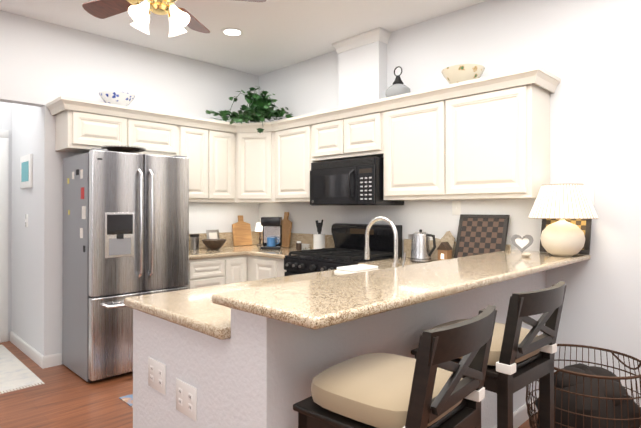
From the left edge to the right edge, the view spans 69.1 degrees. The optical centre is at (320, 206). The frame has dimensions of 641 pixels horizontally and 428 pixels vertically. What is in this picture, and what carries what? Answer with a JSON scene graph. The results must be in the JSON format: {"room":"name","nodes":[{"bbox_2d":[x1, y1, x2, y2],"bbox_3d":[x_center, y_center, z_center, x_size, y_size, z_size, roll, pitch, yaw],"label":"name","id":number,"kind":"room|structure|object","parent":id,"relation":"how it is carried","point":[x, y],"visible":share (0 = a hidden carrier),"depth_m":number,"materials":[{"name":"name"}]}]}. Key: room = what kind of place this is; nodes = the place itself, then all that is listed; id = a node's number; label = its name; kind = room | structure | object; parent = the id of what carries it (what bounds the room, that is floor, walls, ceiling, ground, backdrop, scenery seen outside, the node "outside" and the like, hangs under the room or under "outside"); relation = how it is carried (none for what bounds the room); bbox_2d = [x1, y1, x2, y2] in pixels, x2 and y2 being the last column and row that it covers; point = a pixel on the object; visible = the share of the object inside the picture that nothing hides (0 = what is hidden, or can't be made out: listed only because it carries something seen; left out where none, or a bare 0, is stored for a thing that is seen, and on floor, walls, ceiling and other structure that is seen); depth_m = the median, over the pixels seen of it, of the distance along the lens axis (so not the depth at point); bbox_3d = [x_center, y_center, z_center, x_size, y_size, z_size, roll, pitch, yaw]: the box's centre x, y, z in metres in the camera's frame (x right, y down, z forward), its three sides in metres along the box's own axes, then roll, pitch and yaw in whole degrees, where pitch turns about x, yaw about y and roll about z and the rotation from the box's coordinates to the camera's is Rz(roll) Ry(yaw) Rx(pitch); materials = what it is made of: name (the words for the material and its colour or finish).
{"room":"kitchen","nodes":[
{"label":"kitchen","id":0,"kind":"room"},
{"bbox_2d":[0,102,11,340],"bbox_3d":[-3.590,-0.102,4.327,0.120,2.900,1.200,0,0,45],"label":"wall","id":1,"kind":"structure","parent":0,"point":[5,115],"depth_m":4.70,"materials":[{"name":"white paint"}]},
{"bbox_2d":[0,129,8,342],"bbox_3d":[-3.526,0.288,4.289,0.019,2.120,1.100,0,0,45],"label":"door frame","id":2,"kind":"structure","parent":1,"relation":"attached to","point":[4,156],"depth_m":4.65,"materials":[{"name":"white wood"}]},
{"bbox_2d":[11,103,40,352],"bbox_3d":[-2.760,-0.101,4.431,1.150,2.900,0.120,0,0,45],"label":"wall","id":3,"kind":"structure","parent":0,"point":[25,253],"depth_m":4.31,"materials":[{"name":"white paint"}]},
{"bbox_2d":[20,154,32,188],"bbox_3d":[-2.700,-0.322,4.272,0.360,0.300,0.021,0,0,45],"label":"framed picture","id":4,"kind":"object","parent":3,"relation":"attached to","point":[26,171],"visible":1,"depth_m":4.22,"materials":[{"name":"white"}]},
{"bbox_2d":[25,214,27,226],"bbox_3d":[-2.705,0.128,4.278,0.075,0.120,0.016,0,0,45],"label":"light switch","id":5,"kind":"object","parent":3,"relation":"attached to","point":[26,215],"depth_m":4.27,"materials":[{"name":"white plastic"}]},
{"bbox_2d":[10,331,45,368],"bbox_3d":[-2.709,1.298,4.278,1.143,0.100,0.013,0,0,45],"label":"baseboard","id":6,"kind":"structure","parent":3,"relation":"attached to","point":[33,354],"depth_m":4.18,"materials":[{"name":"white wood"}]},
{"bbox_2d":[0,10,258,355],"bbox_3d":[-3.729,-0.111,2.559,0.120,2.900,8.620,0,0,45],"label":"wall","id":7,"kind":"structure","parent":0,"point":[43,64],"depth_m":4.08,"materials":[{"name":"white paint"}]},
{"bbox_2d":[54,102,129,152],"bbox_3d":[-1.963,-0.638,3.999,0.348,0.330,0.470,0,0,45],"label":"upper cabinet","id":8,"kind":"object","parent":7,"relation":"attached to","point":[78,129],"depth_m":3.85,"materials":[{"name":"beige wood"}]},
{"bbox_2d":[99,91,134,105],"bbox_3d":[-1.815,-0.936,4.157,0.300,0.125,0.300,0,0,45],"label":"bowl","id":9,"kind":"object","parent":8,"relation":"on","point":[119,98],"visible":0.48,"depth_m":4.07,"materials":[{"name":"white ceramic"}]},
{"bbox_2d":[130,114,181,155],"bbox_3d":[-1.627,-0.637,4.335,0.348,0.330,0.480,0,0,45],"label":"upper cabinet","id":10,"kind":"object","parent":7,"relation":"attached to","point":[159,136],"depth_m":4.23,"materials":[{"name":"beige wood"}]},
{"bbox_2d":[182,122,209,201],"bbox_3d":[-1.343,-0.425,4.619,0.348,0.750,0.325,0,0,45],"label":"upper cabinet","id":11,"kind":"object","parent":7,"relation":"attached to","point":[195,135],"depth_m":4.52,"materials":[{"name":"beige wood"}]},
{"bbox_2d":[210,126,233,201],"bbox_3d":[-1.114,-0.424,4.849,0.348,0.750,0.325,0,0,45],"label":"upper cabinet","id":12,"kind":"object","parent":7,"relation":"attached to","point":[221,137],"depth_m":4.72,"materials":[{"name":"beige wood"}]},
{"bbox_2d":[0,0,486,75],"bbox_3d":[-0.950,-1.606,-0.289,10.390,0.060,8.740,0,0,45],"label":"ceiling","id":13,"kind":"structure","parent":0,"point":[278,34],"depth_m":3.95,"materials":[{"name":"white paint"}]},
{"bbox_2d":[82,0,265,36],"bbox_3d":[-1.038,-1.326,2.857,1.268,0.464,1.215,0,0,45],"label":"ceiling fan","id":14,"kind":"object","parent":13,"relation":"hanging from","point":[178,17],"visible":1,"depth_m":2.97,"materials":[{"name":"white glass"}]},
{"bbox_2d":[221,28,243,36],"bbox_3d":[-0.783,-1.549,4.133,0.200,0.005,0.200,0,0,45],"label":"recessed light","id":15,"kind":"object","parent":13,"relation":"in","point":[233,32],"visible":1,"depth_m":4.14,"materials":[{"name":"white glass"}]},
{"bbox_2d":[0,341,537,427],"bbox_3d":[-0.950,1.354,-0.305,10.390,0.060,8.740,0,0,45],"label":"floor","id":16,"kind":"structure","parent":0,"point":[63,396],"depth_m":3.19,"materials":[{"name":"brown wood"}]},
{"bbox_2d":[0,345,44,393],"bbox_3d":[-2.868,1.341,3.769,1.420,0.008,0.762,0,0,45],"label":"runner rug","id":17,"kind":"object","parent":16,"relation":"on","point":[17,373],"visible":1,"depth_m":3.71,"materials":[{"name":"white fabric"}]},
{"bbox_2d":[62,148,188,382],"bbox_3d":[-1.642,0.447,3.982,0.761,1.775,0.813,0,0,45],"label":"refrigerator","id":18,"kind":"object","parent":16,"relation":"on","point":[125,224],"visible":0.92,"depth_m":3.69,"materials":[{"name":"grey metal"}]},
{"bbox_2d":[101,145,145,152],"bbox_3d":[-1.613,-0.465,3.826,0.341,0.045,0.341,0,0,45],"label":"plate","id":19,"kind":"object","parent":18,"relation":"on","point":[128,149],"visible":0.96,"depth_m":3.72,"materials":[{"name":"black ceramic"}]},
{"bbox_2d":[119,394,132,407],"bbox_3d":[-0.969,1.339,3.350,0.500,0.008,0.750,0,0,45],"label":"mat","id":20,"kind":"object","parent":16,"relation":"on","point":[127,399],"visible":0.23,"depth_m":3.23,"materials":[{"name":"fabric"}]},
{"bbox_2d":[133,309,220,427],"bbox_3d":[-0.564,0.899,1.939,0.790,0.872,0.100,0,0,45],"label":"wall","id":21,"kind":"structure","parent":16,"relation":"on","point":[192,357],"depth_m":1.91,"materials":[{"name":"white paint"}]},
{"bbox_2d":[148,357,165,394],"bbox_3d":[-0.705,0.726,2.004,0.155,0.125,0.009,0,0,45],"label":"electrical outlet plate","id":22,"kind":"object","parent":21,"relation":"attached to","point":[156,370],"depth_m":1.99,"materials":[{"name":"white plastic"}]},
{"bbox_2d":[176,378,196,420],"bbox_3d":[-0.528,0.755,1.827,0.155,0.125,0.009,0,0,45],"label":"electrical outlet plate","id":23,"kind":"object","parent":21,"relation":"attached to","point":[186,399],"depth_m":1.82,"materials":[{"name":"white plastic"}]},
{"bbox_2d":[186,257,225,288],"bbox_3d":[-1.263,0.913,4.494,0.628,0.872,0.392,0,0,45],"label":"base cabinet","id":24,"kind":"object","parent":16,"relation":"on","point":[217,271],"depth_m":4.28,"materials":[{"name":"beige wood"}]},
{"bbox_2d":[226,255,245,283],"bbox_3d":[-1.037,0.915,4.721,0.628,0.872,0.248,0,0,45],"label":"base cabinet","id":25,"kind":"object","parent":16,"relation":"on","point":[235,265],"depth_m":4.50,"materials":[{"name":"beige wood"}]},
{"bbox_2d":[246,255,273,280],"bbox_3d":[-0.356,0.914,4.661,0.460,0.872,0.628,0,0,45],"label":"base cabinet","id":26,"kind":"object","parent":16,"relation":"on","point":[257,268],"depth_m":4.46,"materials":[{"name":"beige wood"}]},
{"bbox_2d":[189,232,243,254],"bbox_3d":[-1.179,0.378,4.570,0.643,0.197,0.625,0,0,45],"label":"countertop","id":27,"kind":"structure","parent":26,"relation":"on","point":[228,245],"depth_m":4.92,"materials":[{"name":"beige stone"}]},
{"bbox_2d":[190,234,198,249],"bbox_3d":[-1.278,0.357,4.731,0.094,0.155,0.093,0,0,45],"label":"canister","id":28,"kind":"object","parent":27,"relation":"on","point":[194,241],"visible":1,"depth_m":4.69,"materials":[{"name":"silver metal"}]},
{"bbox_2d":[206,230,218,238],"bbox_3d":[-1.148,0.340,4.982,0.044,0.188,0.150,0,0,45],"label":"framed picture","id":29,"kind":"object","parent":27,"relation":"on","point":[212,234],"visible":0.54,"depth_m":4.98,"materials":[{"name":"grey paper"}]},
{"bbox_2d":[202,239,225,249],"bbox_3d":[-1.081,0.385,4.731,0.250,0.100,0.250,0,0,45],"label":"wooden bowl","id":30,"kind":"object","parent":27,"relation":"on","point":[213,244],"visible":1,"depth_m":4.66,"materials":[{"name":"brown wood"}]},
{"bbox_2d":[244,231,333,250],"bbox_3d":[-0.499,0.379,4.792,1.294,0.197,0.648,0,0,45],"label":"countertop","id":31,"kind":"structure","parent":26,"relation":"on","point":[304,238],"depth_m":4.97,"materials":[{"name":"beige stone"}]},
{"bbox_2d":[232,215,251,245],"bbox_3d":[-0.890,0.267,5.261,0.071,0.339,0.240,0,0,45],"label":"cutting board","id":32,"kind":"object","parent":31,"relation":"on","point":[241,229],"depth_m":5.25,"materials":[{"name":"brown wood"}]},
{"bbox_2d":[255,223,262,245],"bbox_3d":[-0.678,0.310,5.248,0.124,0.255,0.124,0,0,45],"label":"lamp","id":33,"kind":"object","parent":31,"relation":"on","point":[259,228],"visible":0.88,"depth_m":5.21,"materials":[{"name":"brown wood"}]},
{"bbox_2d":[261,217,281,249],"bbox_3d":[-0.508,0.270,4.852,0.200,0.330,0.260,0,0,0],"label":"coffee maker","id":34,"kind":"object","parent":31,"relation":"on","point":[272,233],"visible":1,"depth_m":4.77,"materials":[{"name":"black plastic"}]},
{"bbox_2d":[282,212,291,246],"bbox_3d":[-0.390,0.246,5.083,0.200,0.378,0.077,0,0,45],"label":"cutting board","id":35,"kind":"object","parent":31,"relation":"on","point":[286,224],"depth_m":5.05,"materials":[{"name":"brown wood"}]},
{"bbox_2d":[296,241,301,249],"bbox_3d":[-0.218,0.389,4.689,0.056,0.090,0.055,0,0,45],"label":"jar","id":36,"kind":"object","parent":31,"relation":"on","point":[298,245],"visible":1,"depth_m":4.67,"materials":[{"name":"brown glass"}]},
{"bbox_2d":[302,243,309,248],"bbox_3d":[-0.170,0.410,4.869,0.165,0.050,0.012,0,0,45],"label":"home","id":37,"kind":"object","parent":31,"relation":"on","point":[307,246],"visible":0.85,"depth_m":4.84,"materials":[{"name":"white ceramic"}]},
{"bbox_2d":[313,220,324,248],"bbox_3d":[-0.012,0.279,4.530,0.118,0.310,0.120,0,0,45],"label":"utensil crock","id":38,"kind":"object","parent":31,"relation":"on","point":[319,240],"visible":0.81,"depth_m":4.49,"materials":[{"name":"white ceramic"}]},
{"bbox_2d":[124,239,510,339],"bbox_3d":[0.237,0.369,2.766,0.840,0.197,2.478,0,0,45],"label":"countertop","id":39,"kind":"structure","parent":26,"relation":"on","point":[197,310],"depth_m":2.17,"materials":[{"name":"beige stone"}]},
{"bbox_2d":[334,264,377,274],"bbox_3d":[0.234,0.400,2.926,0.170,0.050,0.260,0,0,45],"label":"folded towel","id":40,"kind":"object","parent":39,"relation":"on","point":[344,270],"visible":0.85,"depth_m":2.88,"materials":[{"name":"white fabric"}]},
{"bbox_2d":[365,216,405,266],"bbox_3d":[0.363,0.238,2.602,0.243,0.370,0.119,0,0,45],"label":"faucet","id":41,"kind":"object","parent":39,"relation":"on","point":[395,263],"visible":0.75,"depth_m":2.56,"materials":[{"name":"silver metal"}]},
{"bbox_2d":[408,229,435,262],"bbox_3d":[0.796,0.303,3.651,0.248,0.252,0.164,0,0,45],"label":"kettle","id":42,"kind":"object","parent":39,"relation":"on","point":[421,252],"visible":1,"depth_m":3.60,"materials":[{"name":"silver metal"}]},
{"bbox_2d":[410,231,454,259],"bbox_3d":[0.906,0.310,3.778,0.380,0.236,0.072,0,0,45],"label":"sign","id":43,"kind":"object","parent":39,"relation":"on","point":[448,237],"visible":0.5,"depth_m":3.71,"materials":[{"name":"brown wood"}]},
{"bbox_2d":[437,242,452,260],"bbox_3d":[0.958,0.349,3.588,0.090,0.159,0.090,0,0,45],"label":"house figurine","id":44,"kind":"object","parent":39,"relation":"on","point":[444,249],"visible":0.87,"depth_m":3.56,"materials":[{"name":"brown"}]},
{"bbox_2d":[454,214,509,257],"bbox_3d":[1.190,0.242,3.461,0.380,0.380,0.018,0,-17,45],"label":"dark checkerboard","id":45,"kind":"object","parent":39,"relation":"on","point":[480,234],"visible":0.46,"depth_m":3.46,"materials":[{"name":"grey"}]},
{"bbox_2d":[274,258,285,277],"bbox_3d":[-0.114,0.913,4.420,0.224,0.872,0.628,0,0,45],"label":"base cabinet","id":46,"kind":"object","parent":16,"relation":"on","point":[279,270],"depth_m":4.27,"materials":[{"name":"beige wood"}]},
{"bbox_2d":[284,223,401,275],"bbox_3d":[0.169,0.742,4.000,0.756,1.170,0.757,0,0,45],"label":"gas range","id":47,"kind":"object","parent":16,"relation":"on","point":[348,249],"visible":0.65,"depth_m":4.01,"materials":[{"name":"black metal"}]},
{"bbox_2d":[221,271,545,427],"bbox_3d":[0.620,0.839,2.410,0.199,0.999,2.438,0,0,45],"label":"wall","id":48,"kind":"structure","parent":16,"relation":"on","point":[255,371],"depth_m":1.63,"materials":[{"name":"white paint"}]},
{"bbox_2d":[212,250,590,329],"bbox_3d":[0.684,0.356,2.305,0.515,0.106,2.498,0,0,45],"label":"bar","id":49,"kind":"object","parent":48,"relation":"on","point":[316,304],"visible":0.98,"depth_m":1.73,"materials":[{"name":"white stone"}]},
{"bbox_2d":[511,234,533,252],"bbox_3d":[1.289,0.239,2.977,0.130,0.123,0.062,0,0,45],"label":"frame","id":50,"kind":"object","parent":49,"relation":"on","point":[523,243],"visible":1,"depth_m":2.97,"materials":[{"name":"grey metal"}]},
{"bbox_2d":[521,253,530,256],"bbox_3d":[1.255,0.293,2.839,0.054,0.024,0.070,0,0,45],"label":"base","id":51,"kind":"object","parent":49,"relation":"on","point":[526,254],"visible":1,"depth_m":2.82,"materials":[{"name":"beige"}]},
{"bbox_2d":[529,184,597,256],"bbox_3d":[1.506,0.083,2.901,0.388,0.443,0.388,0,0,45],"label":"table lamp","id":52,"kind":"object","parent":49,"relation":"on","point":[562,236],"visible":1,"depth_m":2.80,"materials":[{"name":"beige"}]},
{"bbox_2d":[539,219,591,254],"bbox_3d":[1.615,0.156,3.073,0.300,0.300,0.018,0,-13,45],"label":"checkerboard","id":53,"kind":"object","parent":49,"relation":"on","point":[584,225],"visible":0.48,"depth_m":3.00,"materials":[{"name":"yellow"}]},
{"bbox_2d":[293,305,496,427],"bbox_3d":[0.238,0.817,1.397,0.493,1.032,0.420,0,0,41],"label":"bar stool","id":54,"kind":"object","parent":16,"relation":"on","point":[429,386],"visible":1,"depth_m":1.29,"materials":[{"name":"brown wood"}]},
{"bbox_2d":[411,281,566,427],"bbox_3d":[0.695,0.819,1.896,0.420,1.032,0.494,0,0,-42],"label":"bar stool","id":55,"kind":"object","parent":16,"relation":"on","point":[520,357],"visible":0.6,"depth_m":1.71,"materials":[{"name":"brown wood"}]},
{"bbox_2d":[526,344,640,427],"bbox_3d":[1.369,1.059,2.397,0.575,0.556,0.575,0,0,45],"label":"wire basket","id":56,"kind":"object","parent":16,"relation":"on","point":[531,410],"visible":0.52,"depth_m":2.25,"materials":[{"name":"brown metal"}]},
{"bbox_2d":[535,363,640,427],"bbox_3d":[1.357,1.076,2.400,0.502,0.496,0.460,0,0,45],"label":"throw blanket","id":57,"kind":"object","parent":56,"relation":"in","point":[586,369],"visible":0.69,"depth_m":2.25,"materials":[{"name":"black fabric"}]},
{"bbox_2d":[259,0,640,406],"bbox_3d":[2.501,-0.112,2.348,9.000,2.900,0.120,0,0,45],"label":"wall","id":58,"kind":"structure","parent":0,"point":[588,52],"depth_m":3.11,"materials":[{"name":"white paint"}]},
{"bbox_2d":[234,122,273,129],"bbox_3d":[-0.680,-0.468,4.799,0.318,0.778,0.207,0,0,45],"label":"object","id":59,"kind":"object","parent":58,"relation":"attached to","point":[236,125],"depth_m":4.75,"materials":[{"name":"beige wood"}]},
{"bbox_2d":[205,86,292,132],"bbox_3d":[-0.680,-0.982,4.659,0.765,0.516,0.753,0,0,45],"label":"ivy garland","id":60,"kind":"object","parent":59,"relation":"on","point":[258,109],"visible":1,"depth_m":4.73,"materials":[{"name":"green plant"}]},
{"bbox_2d":[234,122,277,202],"bbox_3d":[-0.678,-0.423,5.038,0.698,0.750,0.558,0,0,45],"label":"upper cabinet","id":61,"kind":"object","parent":58,"relation":"attached to","point":[253,150],"depth_m":4.79,"materials":[{"name":"beige wood"}]},
{"bbox_2d":[274,118,314,201],"bbox_3d":[-0.162,-0.425,4.672,0.550,0.750,0.348,0,0,45],"label":"upper cabinet","id":62,"kind":"object","parent":58,"relation":"attached to","point":[292,164],"depth_m":4.54,"materials":[{"name":"beige wood"}]},
{"bbox_2d":[310,114,349,161],"bbox_3d":[0.176,-0.617,4.336,0.405,0.370,0.348,0,0,45],"label":"upper cabinet","id":63,"kind":"object","parent":58,"relation":"attached to","point":[325,133],"depth_m":4.22,"materials":[{"name":"beige wood"}]},
{"bbox_2d":[332,27,390,106],"bbox_3d":[0.367,-1.181,4.279,0.572,0.739,0.165,0,0,45],"label":"chase","id":64,"kind":"object","parent":58,"relation":"attached to","point":[362,67],"visible":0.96,"depth_m":4.21,"materials":[{"name":"white paint"}]},
{"bbox_2d":[342,106,381,158],"bbox_3d":[0.470,-0.618,4.043,0.425,0.370,0.348,0,0,45],"label":"upper cabinet","id":65,"kind":"object","parent":58,"relation":"attached to","point":[361,129],"depth_m":3.92,"materials":[{"name":"beige wood"}]},
{"bbox_2d":[310,156,403,205],"bbox_3d":[0.292,-0.209,4.128,0.754,0.392,0.472,0,0,45],"label":"microwave","id":66,"kind":"object","parent":65,"relation":"attached to","point":[354,182],"visible":0.96,"depth_m":3.93,"materials":[{"name":"black metal"}]},
{"bbox_2d":[378,94,441,200],"bbox_3d":[0.820,-0.430,3.692,0.565,0.750,0.348,0,0,45],"label":"upper cabinet","id":67,"kind":"object","parent":58,"relation":"attached to","point":[412,128],"depth_m":3.56,"materials":[{"name":"beige wood"}]},
{"bbox_2d":[385,66,410,96],"bbox_3d":[0.646,-1.022,3.878,0.210,0.294,0.210,0,0,45],"label":"glass lantern","id":68,"kind":"object","parent":67,"relation":"on","point":[398,87],"visible":0.71,"depth_m":3.81,"materials":[{"name":"grey"}]},
{"bbox_2d":[452,201,460,214],"bbox_3d":[1.072,0.010,3.676,0.075,0.110,0.016,0,0,45],"label":"electrical outlet plate","id":69,"kind":"object","parent":58,"relation":"attached to","point":[456,205],"depth_m":3.68,"materials":[{"name":"white plastic"}]},
{"bbox_2d":[442,74,553,199],"bbox_3d":[1.235,-0.432,3.279,0.605,0.750,0.348,0,0,45],"label":"upper cabinet","id":70,"kind":"object","parent":58,"relation":"attached to","point":[487,137],"depth_m":3.12,"materials":[{"name":"beige wood"}]},
{"bbox_2d":[442,64,484,83],"bbox_3d":[1.057,-0.945,3.454,0.310,0.135,0.310,0,0,45],"label":"floral bowl","id":71,"kind":"object","parent":70,"relation":"on","point":[457,73],"visible":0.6,"depth_m":3.35,"materials":[{"name":"beige ceramic"}]},
{"bbox_2d":[493,393,538,427],"bbox_3d":[0.684,1.288,2.318,0.018,0.100,2.401,0,0,45],"label":"baseboard","id":72,"kind":"structure","parent":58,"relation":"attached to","point":[520,416],"depth_m":2.87,"materials":[{"name":"white wood"}]}
]}

